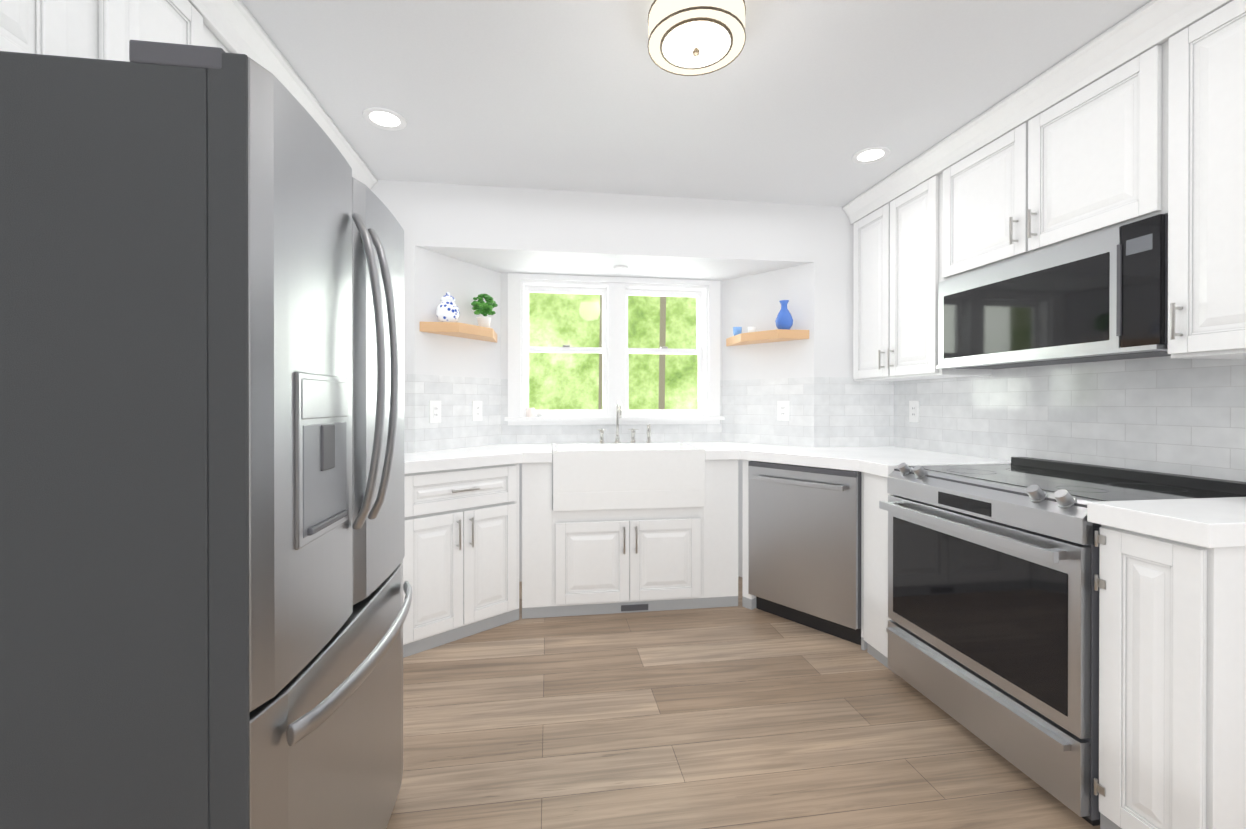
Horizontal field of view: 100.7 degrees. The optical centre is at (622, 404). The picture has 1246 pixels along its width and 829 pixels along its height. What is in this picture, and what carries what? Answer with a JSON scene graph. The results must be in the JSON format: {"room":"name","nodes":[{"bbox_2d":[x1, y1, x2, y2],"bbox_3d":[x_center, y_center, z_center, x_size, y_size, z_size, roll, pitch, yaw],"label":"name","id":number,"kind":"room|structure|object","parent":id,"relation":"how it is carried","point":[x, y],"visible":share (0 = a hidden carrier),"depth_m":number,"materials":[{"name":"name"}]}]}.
{"room":"kitchen","nodes":[
{"label":"kitchen","id":0,"kind":"room"},
{"bbox_2d":[415,246,500,452],"bbox_3d":[-0.991,0.157,3.175,0.420,2.085,0.550,0,0,-8],"label":"wall","id":1,"kind":"structure","parent":0,"point":[456,376],"depth_m":3.13,"materials":[{"name":"paint"}]},
{"bbox_2d":[429,401,440,422],"bbox_3d":[-1.087,0.040,2.990,0.008,0.128,0.082,0,0,29],"label":"electrical outlet","id":2,"kind":"object","parent":1,"relation":"attached to","point":[434,411],"visible":1,"depth_m":2.98,"materials":[{"name":"plastic"}]},
{"bbox_2d":[420,322,496,342],"bbox_3d":[-0.990,-0.441,3.168,0.379,0.056,0.496,0,0,-8],"label":"shelf","id":3,"kind":"object","parent":1,"relation":"attached to","point":[463,330],"visible":1,"depth_m":2.98,"materials":[{"name":"brown wood"}]},
{"bbox_2d":[436,292,459,321],"bbox_3d":[-1.003,-0.558,2.961,0.130,0.178,0.130,0,0,-8],"label":"ginger jar","id":4,"kind":"object","parent":3,"relation":"on","point":[447,310],"visible":1,"depth_m":2.92,"materials":[{"name":"white ceramic"}]},
{"bbox_2d":[471,294,497,327],"bbox_3d":[-0.856,-0.579,3.194,0.164,0.218,0.158,0,0,-8],"label":"potted plant","id":5,"kind":"object","parent":3,"relation":"on","point":[481,306],"visible":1,"depth_m":3.17,"materials":[{"name":"green plant"}]},
{"bbox_2d":[472,401,481,420],"bbox_3d":[-0.925,0.039,3.280,0.008,0.128,0.082,0,0,29],"label":"electrical outlet","id":6,"kind":"object","parent":1,"relation":"attached to","point":[476,410],"visible":1,"depth_m":3.27,"materials":[{"name":"plastic"}]},
{"bbox_2d":[501,273,721,581],"bbox_3d":[-0.057,0.156,3.588,1.547,2.085,0.001,0,0,-8],"label":"wall","id":7,"kind":"structure","parent":0,"point":[525,434],"depth_m":3.54,"materials":[{"name":"paint"}]},
{"bbox_2d":[504,273,724,424],"bbox_3d":[-0.048,-0.372,3.618,1.520,1.021,0.195,0,0,-8],"label":"window","id":8,"kind":"structure","parent":7,"relation":"in","point":[614,349],"depth_m":3.59,"materials":[{"name":"white wood"}]},
{"bbox_2d":[526,408,534,416],"bbox_3d":[-0.630,0.051,3.506,0.055,0.062,0.055,0,0,-20],"label":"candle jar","id":9,"kind":"object","parent":8,"relation":"on","point":[530,412],"depth_m":3.48,"materials":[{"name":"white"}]},
{"bbox_2d":[417,246,813,280],"bbox_3d":[-0.024,-0.886,3.311,2.374,0.001,0.550,0,0,-8],"label":"ceiling","id":10,"kind":"structure","parent":0,"point":[572,263],"depth_m":3.26,"materials":[{"name":"paint"}]},
{"bbox_2d":[614,265,627,270],"bbox_3d":[-0.015,-0.878,3.317,0.092,0.012,0.092,0,0,-8],"label":"recessed light","id":11,"kind":"object","parent":10,"relation":"in","point":[620,268],"visible":0.98,"depth_m":3.30,"materials":[{"name":"white plastic"}]},
{"bbox_2d":[371,180,893,452],"bbox_3d":[0.011,-0.020,3.041,3.470,2.440,0.001,0,0,-8],"label":"wall","id":12,"kind":"structure","parent":0,"point":[472,216],"depth_m":3.08,"materials":[{"name":"paint"}]},
{"bbox_2d":[241,0,1151,206],"bbox_3d":[0.362,-1.292,0.612,3.570,0.120,4.900,0,0,-8],"label":"ceiling","id":13,"kind":"structure","parent":0,"point":[802,102],"depth_m":2.00,"materials":[{"name":"paint"}]},
{"bbox_2d":[362,107,406,130],"bbox_3d":[-1.029,-1.232,2.230,0.176,0.006,0.176,0,0,-8],"label":"recessed light","id":14,"kind":"object","parent":13,"relation":"in","point":[384,118],"visible":1,"depth_m":2.23,"materials":[{"name":"white plastic"}]},
{"bbox_2d":[648,0,745,75],"bbox_3d":[0.230,-1.166,1.624,0.305,0.134,0.305,0,0,-8],"label":"drum pendant light","id":15,"kind":"object","parent":13,"relation":"hanging from","point":[693,37],"visible":1,"depth_m":1.58,"materials":[{"name":"white glass"}]},
{"bbox_2d":[851,146,890,163],"bbox_3d":[1.227,-1.234,2.556,0.176,0.006,0.176,0,0,-8],"label":"recessed light","id":16,"kind":"object","parent":13,"relation":"in","point":[870,155],"visible":0.94,"depth_m":2.56,"materials":[{"name":"white plastic"}]},
{"bbox_2d":[386,576,1099,828],"bbox_3d":[0.319,1.267,0.917,3.570,0.120,5.500,0,0,-8],"label":"floor","id":17,"kind":"structure","parent":0,"point":[739,716],"depth_m":1.87,"materials":[{"name":"brown wood"}]},
{"bbox_2d":[0,40,411,828],"bbox_3d":[-0.998,0.334,1.149,0.920,1.744,0.852,0,0,-8],"label":"fridge","id":18,"kind":"object","parent":17,"relation":"on","point":[204,604],"visible":1,"depth_m":0.77,"materials":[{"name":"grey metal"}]},
{"bbox_2d":[403,463,518,657],"bbox_3d":[-0.943,0.762,2.763,0.696,0.877,0.434,0,0,-43],"label":"base cabinet","id":19,"kind":"object","parent":17,"relation":"on","point":[461,567],"visible":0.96,"depth_m":2.62,"materials":[{"name":"white wood"}]},
{"bbox_2d":[404,443,551,473],"bbox_3d":[-1.004,0.294,2.525,1.306,0.056,1.824,0,0,-8],"label":"countertop","id":20,"kind":"structure","parent":19,"relation":"on","point":[467,457],"depth_m":2.76,"materials":[{"name":"stone"}]},
{"bbox_2d":[550,491,689,616],"bbox_3d":[0.002,0.897,3.205,0.882,0.604,0.500,0,0,-8],"label":"base cabinet","id":21,"kind":"object","parent":17,"relation":"on","point":[585,562],"depth_m":2.95,"materials":[{"name":"white wood"}]},
{"bbox_2d":[690,459,737,608],"bbox_3d":[0.509,0.760,3.278,0.292,0.878,0.500,0,0,-8],"label":"base cabinet","id":22,"kind":"object","parent":17,"relation":"on","point":[714,526],"depth_m":3.05,"materials":[{"name":"white wood"}]},
{"bbox_2d":[742,460,866,649],"bbox_3d":[1.076,0.761,2.905,0.510,0.878,0.721,0,0,-41],"label":"dishwasher","id":23,"kind":"object","parent":17,"relation":"on","point":[802,545],"visible":0.77,"depth_m":2.71,"materials":[{"name":"silver metal"}]},
{"bbox_2d":[678,441,1010,476],"bbox_3d":[1.119,0.293,3.014,1.276,0.056,1.466,0,0,-8],"label":"countertop","id":24,"kind":"structure","parent":23,"relation":"on","point":[884,461],"depth_m":2.76,"materials":[{"name":"stone"}]},
{"bbox_2d":[552,443,704,510],"bbox_3d":[0.007,0.423,3.171,0.870,0.333,0.505,0,0,-8],"label":"farmhouse sink","id":25,"kind":"object","parent":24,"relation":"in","point":[608,476],"visible":1,"depth_m":2.93,"materials":[{"name":"white ceramic"}]},
{"bbox_3d":[-0.041,0.291,3.504,0.876,0.056,0.162,0,0,-8],"label":"strip","id":26,"kind":"object","parent":24,"relation":"on","visible":0},
{"bbox_2d":[597,401,651,443],"bbox_3d":[0.020,0.117,3.426,0.376,0.290,0.182,0,0,-8],"label":"faucet","id":27,"kind":"object","parent":26,"relation":"on","point":[618,416],"visible":1,"depth_m":3.47,"materials":[{"name":"silver metal"}]},
{"bbox_2d":[864,473,896,674],"bbox_3d":[1.509,0.763,2.441,0.664,0.878,0.216,0,0,-8],"label":"cabinet filler","id":28,"kind":"object","parent":17,"relation":"on","point":[876,618],"visible":0.19,"depth_m":2.41,"materials":[{"name":"white wood"}]},
{"bbox_2d":[879,457,1245,825],"bbox_3d":[1.531,0.722,1.905,0.737,0.964,0.840,0,0,-8],"label":"range","id":29,"kind":"object","parent":17,"relation":"on","point":[992,630],"visible":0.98,"depth_m":1.70,"materials":[{"name":"silver metal"}]},
{"bbox_2d":[1094,525,1245,828],"bbox_3d":[1.661,0.766,1.367,0.672,0.878,0.249,0,0,-8],"label":"base cabinet","id":30,"kind":"object","parent":17,"relation":"on","point":[1172,684],"visible":0.98,"depth_m":1.27,"materials":[{"name":"white wood"}]},
{"bbox_2d":[1087,497,1245,547],"bbox_3d":[1.655,0.298,1.355,0.691,0.056,0.270,0,0,-8],"label":"countertop","id":31,"kind":"structure","parent":30,"relation":"on","point":[1212,522],"depth_m":1.30,"materials":[{"name":"stone"}]},
{"bbox_2d":[722,263,813,576],"bbox_3d":[0.950,0.156,3.455,0.407,2.085,0.550,0,0,-8],"label":"wall","id":32,"kind":"structure","parent":0,"point":[759,380],"depth_m":3.44,"materials":[{"name":"paint"}]},
{"bbox_2d":[726,329,808,345],"bbox_3d":[0.950,-0.442,3.449,0.367,0.056,0.495,0,0,-8],"label":"shelf","id":33,"kind":"object","parent":32,"relation":"attached to","point":[776,335],"visible":1,"depth_m":3.27,"materials":[{"name":"brown wood"}]},
{"bbox_2d":[733,327,741,335],"bbox_3d":[0.777,-0.498,3.504,0.060,0.055,0.060,0,0,-8],"label":"cup","id":34,"kind":"object","parent":33,"relation":"on","point":[737,330],"visible":0.9,"depth_m":3.48,"materials":[{"name":"blue ceramic"}]},
{"bbox_2d":[748,327,755,332],"bbox_3d":[0.855,-0.493,3.425,0.052,0.045,0.052,0,0,-8],"label":"cup","id":35,"kind":"object","parent":33,"relation":"on","point":[751,329],"visible":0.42,"depth_m":3.40,"materials":[{"name":"white ceramic"}]},
{"bbox_2d":[775,300,792,329],"bbox_3d":[1.017,-0.562,3.254,0.110,0.185,0.110,0,0,-8],"label":"vase","id":36,"kind":"object","parent":33,"relation":"on","point":[784,319],"visible":0.96,"depth_m":3.22,"materials":[{"name":"ceramic"}]},
{"bbox_2d":[777,401,788,420],"bbox_3d":[1.042,0.039,3.354,0.008,0.128,0.082,0,0,-45],"label":"electrical outlet","id":37,"kind":"object","parent":32,"relation":"attached to","point":[782,410],"visible":1,"depth_m":3.35,"materials":[{"name":"plastic"}]},
{"bbox_2d":[894,356,1245,481],"bbox_3d":[2.075,-0.013,0.890,0.001,2.440,4.850,0,0,-8],"label":"backsplash","id":38,"kind":"structure","parent":0,"point":[1169,414],"depth_m":2.07,"materials":[{"name":"tile"}]},
{"bbox_2d":[909,401,919,421],"bbox_3d":[1.749,0.040,3.101,0.008,0.128,0.082,0,0,-8],"label":"electrical outlet","id":39,"kind":"object","parent":38,"relation":"attached to","point":[914,411],"visible":1,"depth_m":3.09,"materials":[{"name":"plastic"}]},
{"bbox_2d":[846,148,991,380],"bbox_3d":[1.631,-0.692,2.897,0.296,1.087,0.736,0,0,-8],"label":"upper cabinet","id":40,"kind":"object","parent":38,"relation":"attached to","point":[895,264],"depth_m":2.80,"materials":[{"name":"white wood"}]},
{"bbox_2d":[938,0,1165,282],"bbox_3d":[1.750,-0.914,2.071,0.296,0.636,0.933,0,0,-8],"label":"upper cabinet","id":41,"kind":"object","parent":38,"relation":"attached to","point":[1138,114],"depth_m":1.90,"materials":[{"name":"white wood"}]},
{"bbox_2d":[936,214,1170,368],"bbox_3d":[1.738,-0.381,2.071,0.312,0.421,0.917,0,0,-8],"label":"microwave","id":42,"kind":"object","parent":41,"relation":"attached to","point":[1101,296],"visible":0.79,"depth_m":1.89,"materials":[{"name":"silver metal"}]},
{"bbox_2d":[1166,0,1245,358],"bbox_3d":[1.855,-0.687,1.344,0.296,1.087,0.537,0,0,-8],"label":"upper cabinet","id":43,"kind":"object","parent":38,"relation":"attached to","point":[1206,39],"depth_m":1.49,"materials":[{"name":"white wood"}]},
{"label":"wall","id":44,"kind":"structure","parent":0,"visible":0},
{"bbox_2d":[0,0,99,58],"bbox_3d":[-1.242,-0.920,0.644,0.296,0.616,0.920,0,0,-8],"label":"upper cabinet","id":45,"kind":"object","parent":44,"relation":"attached to","point":[69,28],"depth_m":1.04,"materials":[{"name":"white wood"}]},
{"bbox_2d":[100,0,231,61],"bbox_3d":[-1.343,-0.922,1.337,0.296,0.616,0.480,0,0,-8],"label":"upper cabinet","id":46,"kind":"object","parent":44,"relation":"attached to","point":[102,29],"depth_m":1.34,"materials":[{"name":"white wood"}]},
{"bbox_2d":[232,8,291,93],"bbox_3d":[-1.403,-0.688,1.755,0.296,1.087,0.365,0,0,-8],"label":"upper cabinet","id":47,"kind":"object","parent":44,"relation":"attached to","point":[245,41],"depth_m":1.70,"materials":[{"name":"white wood"}]},
{"bbox_2d":[292,84,351,167],"bbox_3d":[-1.473,-0.689,2.240,0.296,1.087,0.615,0,0,-8],"label":"upper cabinet","id":48,"kind":"object","parent":44,"relation":"attached to","point":[303,100],"depth_m":2.18,"materials":[{"name":"white wood"}]},
{"bbox_2d":[352,160,367,186],"bbox_3d":[-1.527,-0.691,2.612,0.296,1.087,0.396,0,0,-8],"label":"upper cabinet","id":49,"kind":"object","parent":44,"relation":"attached to","point":[358,173],"depth_m":2.65,"materials":[{"name":"white wood"}]},
{"label":"outside","id":50,"kind":"structure","parent":0,"visible":0},
{"bbox_2d":[529,292,697,409],"bbox_3d":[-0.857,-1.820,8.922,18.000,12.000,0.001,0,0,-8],"label":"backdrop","id":51,"kind":"structure","parent":50,"point":[556,385],"depth_m":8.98,"materials":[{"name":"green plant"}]},
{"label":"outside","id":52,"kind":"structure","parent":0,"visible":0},
{"bbox_2d":[598,295,601,408],"bbox_3d":[-0.355,-1.568,8.392,0.201,10.501,0.060,0,0,-11],"label":"trunk","id":53,"kind":"object","parent":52,"point":[600,336],"depth_m":8.37,"materials":[{"name":"brown plant"}]},
{"bbox_2d":[658,296,665,408],"bbox_3d":[0.508,-1.562,6.597,0.226,10.501,0.090,0,0,-11],"label":"trunk","id":54,"kind":"object","parent":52,"point":[662,362],"depth_m":6.56,"materials":[{"name":"brown plant"}]}
]}

